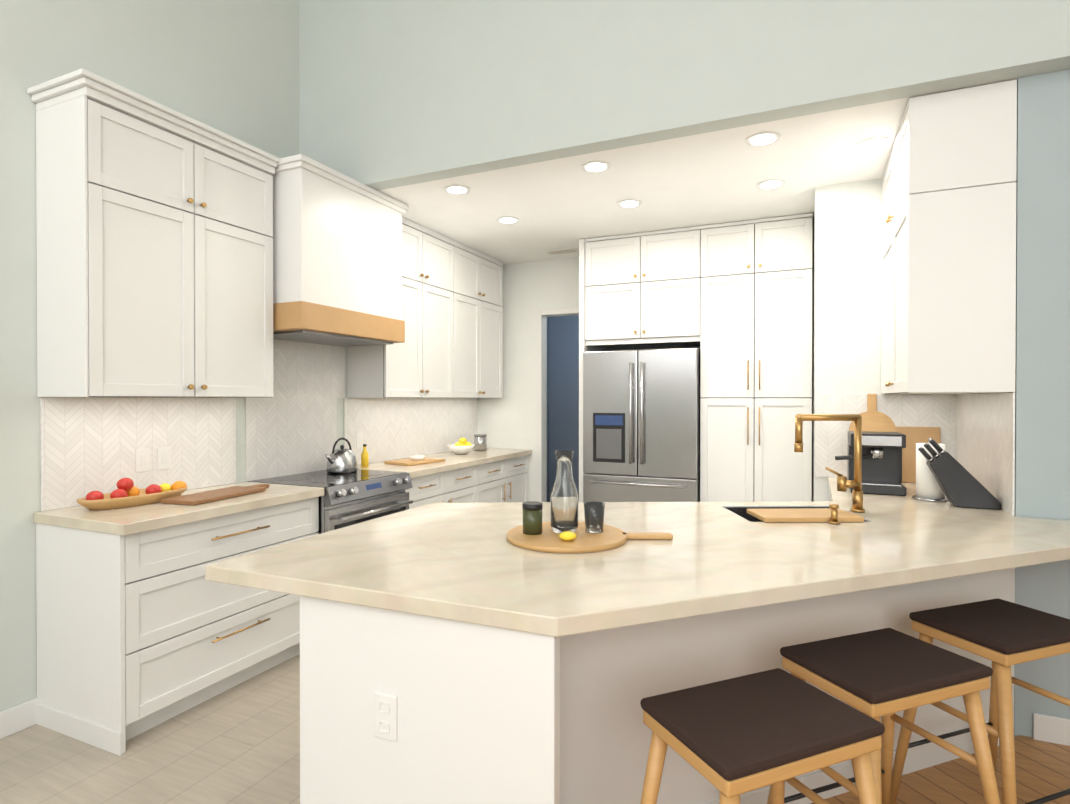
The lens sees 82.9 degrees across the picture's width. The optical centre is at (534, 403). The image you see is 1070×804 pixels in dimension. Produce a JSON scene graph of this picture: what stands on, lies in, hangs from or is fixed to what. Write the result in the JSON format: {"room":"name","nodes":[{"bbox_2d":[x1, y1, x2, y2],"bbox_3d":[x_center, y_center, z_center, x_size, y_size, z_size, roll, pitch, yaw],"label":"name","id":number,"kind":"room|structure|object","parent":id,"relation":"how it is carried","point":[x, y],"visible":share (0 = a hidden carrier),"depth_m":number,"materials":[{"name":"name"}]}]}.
{"room":"kitchen","nodes":[
{"label":"kitchen","id":0,"kind":"room"},
{"bbox_2d":[0,0,449,711],"bbox_3d":[-2.262,-0.906,2.577,0.120,4.600,8.120,0,0,24],"label":"wall","id":1,"kind":"structure","parent":0,"point":[230,68],"depth_m":2.73,"materials":[{"name":"paint"}]},
{"bbox_2d":[0,698,37,738],"bbox_3d":[-2.994,1.351,0.797,0.014,0.110,4.045,0,0,24],"label":"baseboard","id":2,"kind":"structure","parent":1,"relation":"attached to","point":[17,718],"depth_m":2.57,"materials":[{"name":"white"}]},
{"bbox_2d":[27,68,278,397],"bbox_3d":[-1.797,-0.691,2.978,0.394,1.325,1.000,0,0,24],"label":"upper cabinet","id":3,"kind":"object","parent":1,"relation":"attached to","point":[154,220],"visible":1,"depth_m":2.73,"materials":[{"name":"white wood"}]},
{"bbox_2d":[40,339,477,510],"bbox_3d":[-1.374,0.054,4.397,0.007,0.937,3.837,0,0,24],"label":"backsplash","id":4,"kind":"structure","parent":1,"relation":"attached to","point":[88,445],"depth_m":3.63,"materials":[{"name":"tile"}]},
{"bbox_2d":[135,449,149,471],"bbox_3d":[-1.974,0.289,3.048,0.005,0.115,0.072,0,0,24],"label":"electrical outlet plate","id":5,"kind":"object","parent":4,"relation":"attached to","point":[142,460],"depth_m":3.04,"materials":[{"name":"white plastic"}]},
{"bbox_2d":[157,447,170,469],"bbox_3d":[-1.929,0.288,3.148,0.005,0.115,0.072,0,0,24],"label":"electrical outlet plate","id":6,"kind":"object","parent":4,"relation":"attached to","point":[164,453],"depth_m":3.15,"materials":[{"name":"white plastic"}]},
{"bbox_2d":[356,432,362,447],"bbox_3d":[-1.310,0.279,4.525,0.005,0.115,0.072,0,0,24],"label":"electrical outlet plate","id":7,"kind":"object","parent":4,"relation":"attached to","point":[359,436],"depth_m":4.52,"materials":[{"name":"white plastic"}]},
{"bbox_2d":[271,154,407,346],"bbox_3d":[-1.321,-0.880,3.848,0.547,0.961,0.970,0,0,24],"label":"range hood","id":8,"kind":"object","parent":1,"relation":"attached to","point":[337,258],"visible":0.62,"depth_m":3.57,"materials":[{"name":"white wood"}]},
{"bbox_2d":[347,217,458,397],"bbox_3d":[-1.015,-0.703,4.776,0.347,1.326,0.960,0,0,24],"label":"upper cabinet","id":9,"kind":"object","parent":1,"relation":"attached to","point":[452,311],"depth_m":4.65,"materials":[{"name":"white wood"}]},
{"bbox_2d":[459,243,502,397],"bbox_3d":[-0.668,-0.708,5.545,0.347,1.326,0.960,0,0,24],"label":"upper cabinet","id":10,"kind":"object","parent":1,"relation":"attached to","point":[480,274],"depth_m":5.50,"materials":[{"name":"white wood"}]},
{"bbox_2d":[0,654,1016,803],"bbox_3d":[0.750,1.426,2.268,6.800,0.060,10.000,0,0,24],"label":"floor","id":11,"kind":"structure","parent":0,"point":[239,743],"depth_m":2.37,"materials":[{"name":"tile"}]},
{"bbox_2d":[33,482,323,755],"bbox_3d":[-1.672,0.931,2.995,0.617,0.920,1.085,0,0,24],"label":"base cabinet","id":12,"kind":"object","parent":11,"relation":"on","point":[143,625],"visible":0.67,"depth_m":2.59,"materials":[{"name":"white wood"}]},
{"bbox_2d":[76,478,187,509],"bbox_3d":[-1.879,0.408,2.852,0.210,0.126,0.500,0,0,24],"label":"fruit tray","id":13,"kind":"object","parent":12,"relation":"on","point":[127,493],"visible":0.96,"depth_m":2.78,"materials":[{"name":"brown wood"}]},
{"bbox_2d":[161,484,268,504],"bbox_3d":[-1.580,0.460,3.085,0.200,0.020,0.570,0,0,17],"label":"cutting board","id":14,"kind":"object","parent":12,"relation":"on","point":[211,495],"visible":0.94,"depth_m":2.98,"materials":[{"name":"brown wood"}]},
{"bbox_2d":[247,469,412,533],"bbox_3d":[-1.250,0.925,3.822,0.690,0.922,0.760,0,0,24],"label":"range","id":15,"kind":"object","parent":11,"relation":"on","point":[349,499],"visible":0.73,"depth_m":3.65,"materials":[{"name":"silver metal"}]},
{"bbox_2d":[325,437,357,473],"bbox_3d":[-1.303,0.346,4.034,0.200,0.232,0.252,0,0,24],"label":"kettle","id":16,"kind":"object","parent":15,"relation":"on","point":[342,460],"visible":1,"depth_m":3.98,"materials":[{"name":"silver metal"}]},
{"bbox_2d":[300,598,560,803],"bbox_3d":[0.298,0.955,2.866,0.782,0.874,2.950,0,0,24],"label":"peninsula end panel","id":17,"kind":"object","parent":11,"relation":"on","point":[459,654],"depth_m":1.52,"materials":[{"name":"white"}]},
{"bbox_2d":[205,478,1069,724],"bbox_3d":[0.994,0.497,2.537,2.980,0.045,2.980,0,0,24],"label":"countertop","id":18,"kind":"structure","parent":17,"relation":"on","point":[729,591],"depth_m":1.93,"materials":[{"name":"beige stone"}]},
{"bbox_2d":[507,521,672,552],"bbox_3d":[0.173,0.467,2.105,0.556,0.018,0.420,0,0,24],"label":"serving board","id":19,"kind":"object","parent":18,"relation":"on","point":[548,539],"visible":0.81,"depth_m":2.05,"materials":[{"name":"brown wood"}]},
{"bbox_2d":[522,501,542,534],"bbox_3d":[-0.009,0.405,2.134,0.072,0.105,0.072,0,0,24],"label":"jar","id":20,"kind":"object","parent":19,"relation":"on","point":[532,517],"visible":1,"depth_m":2.10,"materials":[{"name":"green glass"}]},
{"bbox_2d":[550,450,577,532],"bbox_3d":[0.105,0.315,2.167,0.100,0.285,0.100,0,0,24],"label":"carafe","id":21,"kind":"object","parent":19,"relation":"on","point":[564,505],"visible":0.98,"depth_m":2.13,"materials":[{"name":"clear glass"}]},
{"bbox_2d":[559,531,576,540],"bbox_3d":[0.109,0.444,2.023,0.056,0.030,0.058,0,0,24],"label":"lemon half","id":22,"kind":"object","parent":19,"relation":"on","point":[567,536],"visible":1,"depth_m":2.00,"materials":[{"name":"yellow food"}]},
{"bbox_2d":[584,501,604,532],"bbox_3d":[0.212,0.407,2.161,0.076,0.100,0.076,0,0,24],"label":"tumbler","id":23,"kind":"object","parent":19,"relation":"on","point":[594,515],"visible":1,"depth_m":2.13,"materials":[{"name":"clear glass"}]},
{"bbox_2d":[724,507,867,521],"bbox_3d":[1.108,0.591,2.606,0.492,0.226,0.352,0,0,-1],"label":"sink","id":24,"kind":"object","parent":18,"relation":"in","point":[741,512],"visible":0.06,"depth_m":2.77,"materials":[{"name":"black metal"}]},
{"bbox_2d":[747,508,863,521],"bbox_3d":[1.110,0.464,2.506,0.400,0.020,0.200,0,0,-1],"label":"board","id":25,"kind":"object","parent":18,"relation":"on","point":[799,515],"visible":0.98,"depth_m":2.44,"materials":[{"name":"brown wood"}]},
{"bbox_2d":[794,414,864,512],"bbox_3d":[1.282,0.260,2.633,0.306,0.426,0.055,0,0,-3],"label":"faucet","id":26,"kind":"object","parent":18,"relation":"on","point":[843,483],"visible":1,"depth_m":2.62,"materials":[{"name":"gold metal"}]},
{"bbox_2d":[828,503,839,523],"bbox_3d":[1.182,0.437,2.392,0.044,0.075,0.044,0,0,24],"label":"soap dispenser","id":27,"kind":"object","parent":18,"relation":"on","point":[834,512],"visible":1,"depth_m":2.38,"materials":[{"name":"gold metal"}]},
{"bbox_2d":[835,431,906,495],"bbox_3d":[1.784,0.314,3.249,0.324,0.310,0.310,0,0,24],"label":"espresso machine","id":28,"kind":"object","parent":18,"relation":"on","point":[881,463],"visible":0.92,"depth_m":3.18,"materials":[{"name":"black plastic"}]},
{"bbox_2d":[849,394,895,431],"bbox_3d":[2.032,0.206,3.647,0.250,0.524,0.099,0,0,24],"label":"paddle board","id":29,"kind":"object","parent":18,"relation":"on","point":[874,419],"visible":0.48,"depth_m":3.65,"materials":[{"name":"brown wood"}]},
{"bbox_2d":[896,426,940,482],"bbox_3d":[2.247,0.304,3.564,0.240,0.328,0.064,0,0,24],"label":"rectangular board","id":30,"kind":"object","parent":18,"relation":"on","point":[914,435],"visible":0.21,"depth_m":3.56,"materials":[{"name":"brown wood"}]},
{"bbox_2d":[912,438,948,501],"bbox_3d":[1.928,0.321,2.954,0.150,0.300,0.150,0,0,24],"label":"paper towel","id":31,"kind":"object","parent":18,"relation":"on","point":[928,488],"visible":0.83,"depth_m":2.92,"materials":[{"name":"white paper"}]},
{"bbox_2d":[918,439,1000,509],"bbox_3d":[1.943,0.321,2.785,0.305,0.302,0.105,0,0,24],"label":"knife block","id":32,"kind":"object","parent":18,"relation":"on","point":[960,484],"visible":1,"depth_m":2.74,"materials":[{"name":"black plastic"}]},
{"bbox_2d":[405,464,484,508],"bbox_3d":[-0.933,0.943,4.686,0.576,0.875,1.064,0,0,24],"label":"base cabinet","id":33,"kind":"object","parent":11,"relation":"on","point":[466,485],"depth_m":4.63,"materials":[{"name":"white wood"}]},
{"bbox_2d":[357,448,531,479],"bbox_3d":[-0.721,0.480,5.107,0.616,0.045,2.012,0,0,24],"label":"countertop","id":34,"kind":"structure","parent":33,"relation":"on","point":[453,461],"depth_m":4.84,"materials":[{"name":"beige stone"}]},
{"bbox_2d":[361,444,368,467],"bbox_3d":[-1.224,0.379,4.356,0.054,0.165,0.053,0,0,24],"label":"oil bottle","id":35,"kind":"object","parent":34,"relation":"on","point":[364,459],"visible":1,"depth_m":4.34,"materials":[{"name":"yellow glass"}]},
{"bbox_2d":[384,455,444,465],"bbox_3d":[-0.924,0.434,4.682,0.260,0.050,0.400,0,0,34],"label":"cutting board","id":36,"kind":"object","parent":34,"relation":"on","point":[417,459],"visible":1,"depth_m":4.64,"materials":[{"name":"brown wood"}]},
{"bbox_2d":[448,437,474,453],"bbox_3d":[-0.659,0.381,5.417,0.250,0.147,0.250,0,0,24],"label":"lemon bowl","id":37,"kind":"object","parent":34,"relation":"on","point":[462,446],"visible":1,"depth_m":5.35,"materials":[{"name":"white ceramic"}]},
{"bbox_2d":[474,434,486,450],"bbox_3d":[-0.521,0.374,5.772,0.124,0.155,0.124,0,0,24],"label":"steel canister","id":38,"kind":"object","parent":34,"relation":"on","point":[480,441],"visible":1,"depth_m":5.72,"materials":[{"name":"silver metal"}]},
{"bbox_2d":[485,456,527,502],"bbox_3d":[-0.544,0.937,5.550,0.576,0.875,1.064,0,0,24],"label":"base cabinet","id":39,"kind":"object","parent":11,"relation":"on","point":[489,475],"depth_m":5.50,"materials":[{"name":"white wood"}]},
{"bbox_2d":[583,348,699,501],"bbox_3d":[0.932,0.478,5.066,0.920,1.800,0.696,0,0,24],"label":"fridge","id":40,"kind":"object","parent":11,"relation":"on","point":[641,425],"visible":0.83,"depth_m":4.77,"materials":[{"name":"silver metal"}]},
{"bbox_2d":[561,646,998,803],"bbox_3d":[1.245,0.958,2.440,1.296,0.874,2.950,0,0,24],"label":"panel","id":41,"kind":"object","parent":11,"relation":"on","point":[605,738],"depth_m":1.86,"materials":[{"name":"white"}]},
{"bbox_2d":[547,315,578,501],"bbox_3d":[0.758,0.018,6.543,2.100,2.700,1.580,0,0,24],"label":"wall","id":42,"kind":"structure","parent":0,"point":[562,382],"depth_m":7.49,"materials":[{"name":"blue paint"}]},
{"bbox_2d":[477,233,813,501],"bbox_3d":[0.848,-0.926,5.564,3.340,4.600,0.120,0,0,24],"label":"wall","id":43,"kind":"structure","parent":0,"point":[507,420],"depth_m":5.93,"materials":[{"name":"paint"}]},
{"bbox_2d":[536,307,578,501],"bbox_3d":[0.300,0.233,5.745,0.640,2.280,0.011,0,0,24],"label":"door frame","id":44,"kind":"structure","parent":43,"relation":"attached to","point":[553,311],"depth_m":5.85,"materials":[{"name":"white wood"}]},
{"bbox_2d":[579,213,812,501],"bbox_3d":[1.296,0.005,4.965,1.775,2.746,0.610,0,0,24],"label":"tall cabinet","id":45,"kind":"object","parent":43,"relation":"attached to","point":[733,301],"visible":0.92,"depth_m":4.59,"materials":[{"name":"white wood"}]},
{"bbox_2d":[299,0,1069,189],"bbox_3d":[1.306,-2.282,2.772,6.220,1.850,0.120,0,0,24],"label":"wall","id":46,"kind":"structure","parent":0,"point":[395,93],"depth_m":3.15,"materials":[{"name":"paint"}]},
{"bbox_2d":[377,78,1017,263],"bbox_3d":[0.791,-1.418,4.364,3.980,0.100,2.350,0,0,24],"label":"ceiling","id":47,"kind":"structure","parent":0,"point":[711,178],"depth_m":3.81,"materials":[{"name":"paint"}]},
{"bbox_2d":[444,185,469,194],"bbox_3d":[-0.497,-1.360,3.864,0.170,0.008,0.170,0,0,24],"label":"recessed light","id":48,"kind":"object","parent":47,"relation":"in","point":[456,189],"visible":1,"depth_m":3.85,"materials":[{"name":"white plastic"}]},
{"bbox_2d":[497,216,518,223],"bbox_3d":[-0.202,-1.364,4.520,0.170,0.008,0.170,0,0,24],"label":"recessed light","id":49,"kind":"object","parent":47,"relation":"in","point":[508,220],"visible":0.96,"depth_m":4.51,"materials":[{"name":"white plastic"}]},
{"bbox_2d":[544,248,578,254],"bbox_3d":[0.247,-1.370,5.470,0.300,0.009,0.140,0,0,24],"label":"ceiling vent","id":50,"kind":"object","parent":47,"relation":"in","point":[561,251],"visible":0.92,"depth_m":5.45,"materials":[{"name":"white metal"}]},
{"bbox_2d":[581,161,610,172],"bbox_3d":[0.351,-1.358,3.482,0.170,0.008,0.170,0,0,24],"label":"recessed light","id":51,"kind":"object","parent":47,"relation":"in","point":[595,166],"visible":1,"depth_m":3.47,"materials":[{"name":"white"}]},
{"bbox_2d":[617,199,641,207],"bbox_3d":[0.646,-1.362,4.139,0.170,0.008,0.170,0,0,24],"label":"recessed light","id":52,"kind":"object","parent":47,"relation":"in","point":[630,203],"visible":0.98,"depth_m":4.12,"materials":[{"name":"white"}]},
{"bbox_2d":[745,132,780,146],"bbox_3d":[1.172,-1.355,3.113,0.170,0.008,0.170,0,0,24],"label":"recessed light","id":53,"kind":"object","parent":47,"relation":"in","point":[760,139],"visible":1,"depth_m":3.10,"materials":[{"name":"white"}]},
{"bbox_2d":[756,179,784,189],"bbox_3d":[1.467,-1.359,3.770,0.170,0.008,0.170,0,0,24],"label":"recessed light","id":54,"kind":"object","parent":47,"relation":"in","point":[770,184],"visible":1,"depth_m":3.75,"materials":[{"name":"white"}]},
{"bbox_2d":[854,137,890,150],"bbox_3d":[1.769,-1.355,3.173,0.170,0.008,0.170,0,0,24],"label":"recessed light","id":55,"kind":"object","parent":47,"relation":"in","point":[873,143],"visible":1,"depth_m":3.17,"materials":[{"name":"white"}]},
{"bbox_2d":[813,184,840,500],"bbox_3d":[2.058,0.008,4.330,0.115,2.750,1.150,0,0,24],"label":"wall","id":56,"kind":"structure","parent":0,"point":[827,213],"depth_m":3.80,"materials":[{"name":"paint"}]},
{"bbox_2d":[815,393,1014,515],"bbox_3d":[1.892,0.211,3.184,0.749,0.517,1.072,0,0,24],"label":"backsplash","id":57,"kind":"structure","parent":56,"relation":"attached to","point":[977,431],"depth_m":3.48,"materials":[{"name":"tile"}]},
{"bbox_2d":[837,178,939,478],"bbox_3d":[2.248,0.012,3.680,0.755,2.750,0.120,0,0,24],"label":"wall","id":58,"kind":"structure","parent":0,"point":[847,300],"depth_m":3.72,"materials":[{"name":"paint"}]},
{"bbox_2d":[810,735,1069,803],"bbox_3d":[1.287,1.411,-0.293,3.720,0.004,5.770,0,0,24],"label":"floor","id":59,"kind":"structure","parent":0,"point":[1042,769],"depth_m":2.23,"materials":[{"name":"brown wood"}]},
{"bbox_2d":[640,668,884,803],"bbox_3d":[0.526,1.065,1.433,0.537,0.679,0.427,0,0,-23],"label":"stool","id":60,"kind":"object","parent":59,"relation":"on","point":[731,740],"visible":1,"depth_m":1.37,"materials":[{"name":"brown leather"}]},
{"bbox_2d":[767,628,999,803],"bbox_3d":[0.991,1.062,1.730,0.537,0.679,0.427,0,0,-21],"label":"stool","id":61,"kind":"object","parent":59,"relation":"on","point":[886,674],"visible":0.9,"depth_m":1.66,"materials":[{"name":"brown wood"}]},
{"bbox_2d":[890,598,1069,803],"bbox_3d":[1.555,1.061,2.019,0.537,0.679,0.427,0,0,-20],"label":"stool","id":62,"kind":"object","parent":59,"relation":"on","point":[1003,636],"visible":0.9,"depth_m":1.95,"materials":[{"name":"brown wood"}]},
{"bbox_2d":[1008,69,1069,736],"bbox_3d":[3.115,0.022,2.105,2.360,2.750,0.120,0,0,24],"label":"wall","id":63,"kind":"structure","parent":0,"point":[1042,435],"depth_m":2.50,"materials":[{"name":"paint"}]},
{"bbox_2d":[1033,713,1069,745],"bbox_3d":[3.069,1.343,2.059,2.200,0.110,0.014,0,0,24],"label":"baseboard","id":64,"kind":"structure","parent":63,"relation":"attached to","point":[1051,729],"depth_m":2.48,"materials":[{"name":"white wood"}]},
{"bbox_3d":[2.316,0.016,3.057,0.120,2.750,0.960,0,0,24],"label":"wall","id":65,"kind":"structure","parent":0,"visible":0},
{"bbox_2d":[881,79,1016,393],"bbox_3d":[2.043,-0.702,3.105,0.415,1.306,1.077,0,0,24],"label":"upper cabinet","id":66,"kind":"object","parent":65,"relation":"attached to","point":[948,303],"visible":1,"depth_m":2.62,"materials":[{"name":"white wood"}]}
]}

